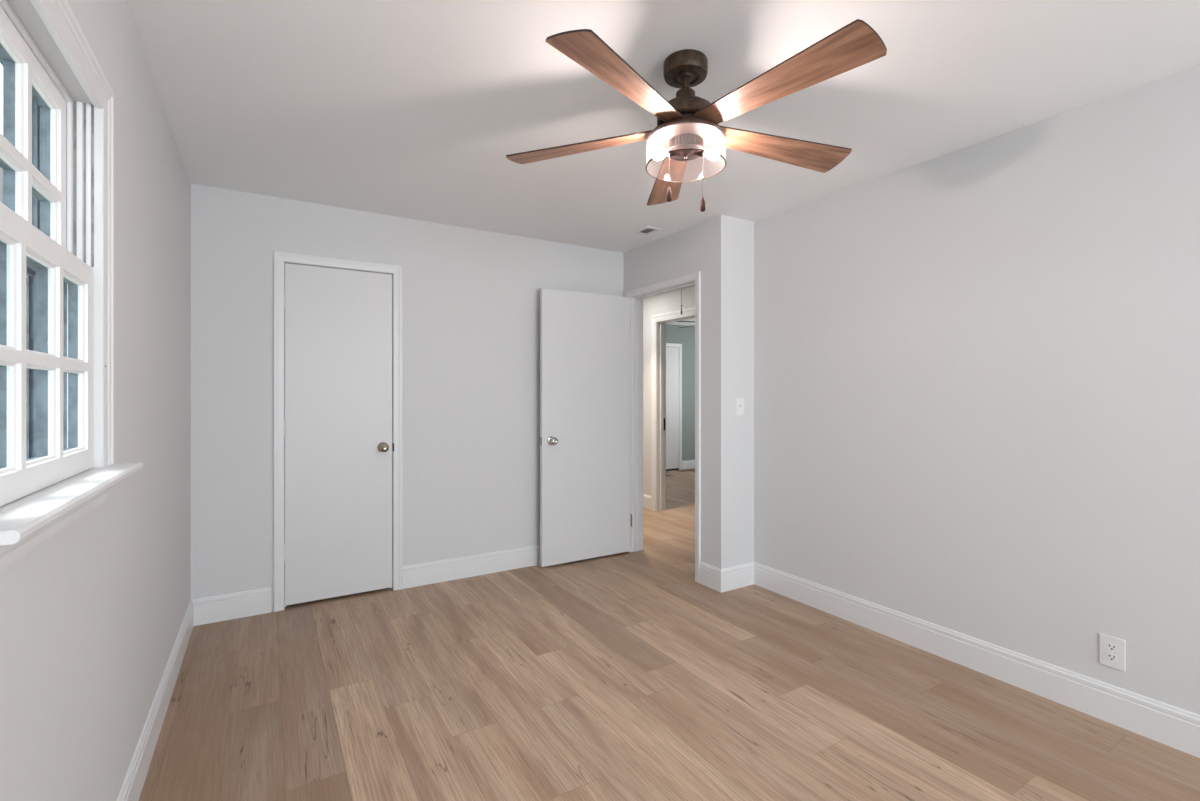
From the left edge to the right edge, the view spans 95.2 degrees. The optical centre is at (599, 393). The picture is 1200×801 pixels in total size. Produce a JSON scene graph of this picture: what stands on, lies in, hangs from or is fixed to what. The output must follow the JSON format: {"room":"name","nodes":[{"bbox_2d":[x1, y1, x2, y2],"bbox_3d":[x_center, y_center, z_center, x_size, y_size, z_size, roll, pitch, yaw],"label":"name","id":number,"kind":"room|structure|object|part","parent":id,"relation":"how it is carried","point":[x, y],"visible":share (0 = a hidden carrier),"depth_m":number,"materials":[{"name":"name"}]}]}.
{"room":"empty bedroom","nodes":[
{"label":"empty bedroom","id":0,"kind":"room"},
{"bbox_2d":[0,0,190,800],"bbox_3d":[-0.461,0.059,-0.038,0.120,2.414,7.254,0,0,-31],"label":"wall","id":1,"kind":"structure","parent":0,"point":[92,615],"depth_m":1.61,"materials":[{"name":"white paint"}]},
{"bbox_2d":[0,0,142,569],"bbox_3d":[-1.056,-0.250,1.016,0.198,1.038,0.856,0,0,-31],"label":"window","id":2,"kind":"structure","parent":1,"relation":"in","point":[57,465],"depth_m":1.12,"materials":[{"name":"white paint"}]},
{"bbox_3d":[-1.091,-0.481,0.990,0.033,0.422,0.684,0,0,-31],"label":"sash","id":3,"kind":"part","parent":2,"relation":"part of","materials":[{"name":"white paint"}]},
{"bbox_3d":[-1.107,-0.254,0.980,0.071,0.942,0.748,0,0,-31],"label":"storm frame","id":4,"kind":"part","parent":2,"relation":"part of","materials":[{"name":"white"}]},
{"bbox_3d":[-1.051,-0.062,1.014,0.033,0.475,0.684,0,0,-31],"label":"sash","id":5,"kind":"part","parent":2,"relation":"part of","materials":[{"name":"white paint"}]},
{"bbox_3d":[-1.088,-0.251,0.992,0.120,0.917,0.706,0,0,-31],"label":"frame","id":6,"kind":"part","parent":2,"relation":"part of","materials":[{"name":"white paint"}]},
{"bbox_3d":[-1.031,0.190,1.041,0.128,0.026,0.840,0,0,-31],"label":"sill","id":7,"kind":"part","parent":2,"relation":"part of","materials":[{"name":"white paint"}]},
{"bbox_3d":[-1.027,-0.296,1.029,0.023,0.946,0.848,0,0,-31],"label":"casing","id":8,"kind":"part","parent":2,"relation":"part of","materials":[{"name":"white paint"}]},
{"bbox_2d":[191,184,622,611],"bbox_3d":[-1.001,0.059,3.809,2.958,2.414,0.120,0,0,-31],"label":"wall","id":9,"kind":"structure","parent":0,"point":[471,297],"depth_m":3.60,"materials":[{"name":"white paint"}]},
{"bbox_2d":[274,251,401,611],"bbox_3d":[-1.610,0.217,3.401,0.718,2.096,0.186,0,0,-31],"label":"door","id":10,"kind":"structure","parent":9,"relation":"in","point":[338,322],"depth_m":3.36,"materials":[{"name":"white paint"}]},
{"bbox_3d":[-1.372,0.340,3.476,0.064,0.064,0.066,0,0,-31],"label":"knob","id":11,"kind":"part","parent":10,"relation":"part of","materials":[{"name":"silver metal"}]},
{"bbox_2d":[402,545,539,588],"bbox_3d":[-0.545,1.193,4.009,1.732,0.144,0.014,0,0,-31],"label":"baseboard","id":12,"kind":"structure","parent":9,"relation":"attached to","point":[414,575],"depth_m":3.78,"materials":[{"name":"white paint"}]},
{"bbox_2d":[125,0,1199,325],"bbox_3d":[1.864,-1.198,3.406,7.673,0.100,10.720,0,0,-31],"label":"ceiling","id":13,"kind":"structure","parent":0,"point":[411,109],"depth_m":2.08,"materials":[{"name":"white paint"}]},
{"bbox_2d":[633,226,660,234],"bbox_3d":[0.330,-1.146,3.849,0.124,0.005,0.164,0,0,-31],"label":"ceiling vent","id":14,"kind":"object","parent":13,"relation":"in","point":[647,230],"visible":1,"depth_m":3.85,"materials":[{"name":"white metal"}]},
{"bbox_2d":[676,321,694,327],"bbox_3d":[1.456,-1.013,7.186,1.218,0.270,1.159,0,0,-31],"label":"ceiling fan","id":15,"kind":"object","parent":13,"relation":"hanging from","point":[676,321],"visible":0.06,"depth_m":7.08,"materials":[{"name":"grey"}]},
{"bbox_2d":[506,19,886,211],"bbox_3d":[0.325,-0.887,1.876,1.283,0.522,1.259,0,0,-31],"label":"ceiling fan","id":16,"kind":"object","parent":13,"relation":"hanging from","point":[687,128],"visible":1,"depth_m":1.80,"materials":[{"name":"brown wood"}]},
{"bbox_3d":[-0.057,-0.906,2.009,0.590,0.006,0.147,-2,11,17],"label":"blade","id":17,"kind":"part","parent":16,"relation":"part of","materials":[{"name":"brown wood"}]},
{"bbox_3d":[0.082,-0.906,1.597,0.147,0.006,0.590,14,10,34],"label":"blade","id":18,"kind":"part","parent":16,"relation":"part of","materials":[{"name":"brown wood"}]},
{"bbox_2d":[652,147,674,159],"bbox_3d":[0.218,-0.829,1.889,0.076,0.046,0.056,0,0,-31],"label":"bulb","id":19,"kind":"object","parent":16,"relation":"attached to","point":[656,151],"depth_m":1.88,"materials":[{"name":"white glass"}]},
{"bbox_3d":[0.292,-0.906,2.268,0.147,0.006,0.590,-12,-2,-1],"label":"blade","id":20,"kind":"part","parent":16,"relation":"part of","materials":[{"name":"brown wood"}]},
{"bbox_3d":[0.296,-0.826,1.898,0.134,0.027,0.134,0,0,-31],"label":"plate","id":21,"kind":"part","parent":16,"relation":"part of","materials":[{"name":"brown metal"}]},
{"bbox_2d":[697,147,719,160],"bbox_3d":[0.374,-0.829,1.890,0.073,0.046,0.065,0,0,-31],"label":"bulb","id":22,"kind":"object","parent":16,"relation":"attached to","point":[709,155],"depth_m":1.88,"materials":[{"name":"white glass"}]},
{"bbox_3d":[0.646,-0.906,2.016,0.590,0.006,0.147,2,-12,-19],"label":"blade","id":23,"kind":"part","parent":16,"relation":"part of","materials":[{"name":"brown wood"}]},
{"bbox_3d":[0.516,-0.906,1.601,0.147,0.006,0.590,15,-6,-36],"label":"blade","id":24,"kind":"part","parent":16,"relation":"part of","materials":[{"name":"brown wood"}]},
{"bbox_2d":[623,220,707,563],"bbox_3d":[0.440,0.059,5.244,1.235,2.414,4.100,0,0,-31],"label":"wall","id":25,"kind":"structure","parent":0,"point":[683,252],"depth_m":4.01,"materials":[{"name":"white paint"}]},
{"bbox_2d":[540,271,700,582],"bbox_3d":[0.160,0.222,3.886,0.927,2.087,0.906,0,0,-31],"label":"door","id":26,"kind":"structure","parent":25,"relation":"in","point":[591,345],"depth_m":4.13,"materials":[{"name":"white paint"}]},
{"bbox_3d":[-0.339,0.340,3.956,0.064,0.064,0.066,0,0,-31],"label":"knob","id":27,"kind":"part","parent":26,"relation":"part of","materials":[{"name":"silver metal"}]},
{"bbox_3d":[0.497,0.240,4.078,0.120,2.050,0.810,0,0,-31],"label":"frame","id":28,"kind":"part","parent":26,"relation":"part of","materials":[{"name":"white paint"}]},
{"bbox_3d":[0.439,0.222,4.043,0.016,2.087,0.884,0,0,-31],"label":"casing","id":29,"kind":"part","parent":26,"relation":"part of","materials":[{"name":"white paint"}]},
{"bbox_2d":[643,494,650,509],"bbox_3d":[0.206,1.193,6.571,0.014,0.144,1.370,0,0,-31],"label":"baseboard","id":30,"kind":"structure","parent":25,"relation":"attached to","point":[646,499],"depth_m":6.05,"materials":[{"name":"white paint"}]},
{"bbox_2d":[651,307,694,510],"bbox_3d":[0.865,0.206,5.599,0.138,2.118,0.961,0,0,-31],"label":"door frame","id":31,"kind":"structure","parent":25,"relation":"in","point":[658,322],"depth_m":5.93,"materials":[{"name":"white paint"}]},
{"bbox_2d":[139,468,1199,800],"bbox_3d":[1.799,1.325,3.437,7.753,0.120,11.000,0,0,-31],"label":"floor","id":32,"kind":"structure","parent":0,"point":[624,676],"depth_m":2.22,"materials":[{"name":"wood"}]},
{"bbox_2d":[666,324,694,460],"bbox_3d":[2.032,0.059,7.161,3.480,2.414,4.320,0,0,-31],"label":"wall","id":33,"kind":"structure","parent":0,"point":[685,336],"depth_m":9.23,"materials":[{"name":"grey paint"}]},
{"bbox_2d":[666,343,681,470],"bbox_3d":[0.978,0.215,8.916,0.915,2.100,0.026,0,0,-31],"label":"door","id":34,"kind":"structure","parent":33,"relation":"in","point":[673,353],"depth_m":9.06,"materials":[{"name":"white paint"}]},
{"bbox_2d":[682,460,694,469],"bbox_3d":[1.870,1.193,9.466,1.160,0.144,0.014,0,0,-31],"label":"baseboard","id":35,"kind":"structure","parent":33,"relation":"attached to","point":[689,464],"depth_m":9.23,"materials":[{"name":"white paint"}]},
{"bbox_2d":[708,215,753,568],"bbox_3d":[0.871,0.059,3.634,0.298,2.414,0.120,0,0,-31],"label":"wall","id":36,"kind":"structure","parent":0,"point":[730,239],"depth_m":3.57,"materials":[{"name":"white paint"}]},
{"bbox_2d":[736,398,743,415],"bbox_3d":[0.919,0.083,3.583,0.070,0.115,0.018,0,0,-31],"label":"light switch","id":37,"kind":"object","parent":36,"relation":"attached to","point":[739,401],"visible":1,"depth_m":3.58,"materials":[{"name":"white plastic"}]},
{"bbox_2d":[754,65,1199,714],"bbox_3d":[2.612,0.059,1.176,0.120,2.414,6.131,0,0,-31],"label":"wall","id":38,"kind":"structure","parent":0,"point":[977,366],"depth_m":2.40,"materials":[{"name":"white paint"}]},
{"bbox_2d":[117,562,1199,800],"bbox_3d":[0.930,1.193,0.809,3.136,0.144,7.014,0,0,-31],"label":"baseboard","id":39,"kind":"structure","parent":38,"relation":"attached to","point":[1169,725],"depth_m":2.45,"materials":[{"name":"white paint"}]},
{"bbox_2d":[1100,633,1124,671],"bbox_3d":[1.970,0.993,2.107,0.008,0.118,0.075,0,0,-31],"label":"electrical outlet","id":40,"kind":"object","parent":38,"relation":"attached to","point":[1112,649],"visible":1,"depth_m":2.10,"materials":[{"name":"white plastic"}]},
{"bbox_2d":[1107,653,1116,661],"bbox_3d":[1.968,1.013,2.106,0.002,0.025,0.029,0,0,-31],"label":"receptacle","id":41,"kind":"object","parent":40,"relation":"attached to","point":[1111,657],"depth_m":2.11,"materials":[{"name":"white plastic"}]},
{"bbox_2d":[1107,643,1116,651],"bbox_3d":[1.968,0.974,2.106,0.002,0.025,0.029,0,0,-31],"label":"receptacle","id":42,"kind":"object","parent":40,"relation":"attached to","point":[1111,647],"depth_m":2.11,"materials":[{"name":"white plastic"}]},
{"label":"outside","id":43,"kind":"structure","parent":0,"visible":0},
{"bbox_3d":[-10.676,1.575,1.695,15.526,0.020,30.000,0,0,-31],"label":"lawn","id":44,"kind":"structure","parent":43,"visible":0},
{"bbox_2d":[0,167,2,202],"bbox_3d":[-8.593,-0.885,6.710,4.500,4.900,4.600,0,0,-31],"label":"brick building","id":45,"kind":"structure","parent":44,"relation":"on","point":[1,169],"depth_m":6.07,"materials":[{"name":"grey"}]}
]}

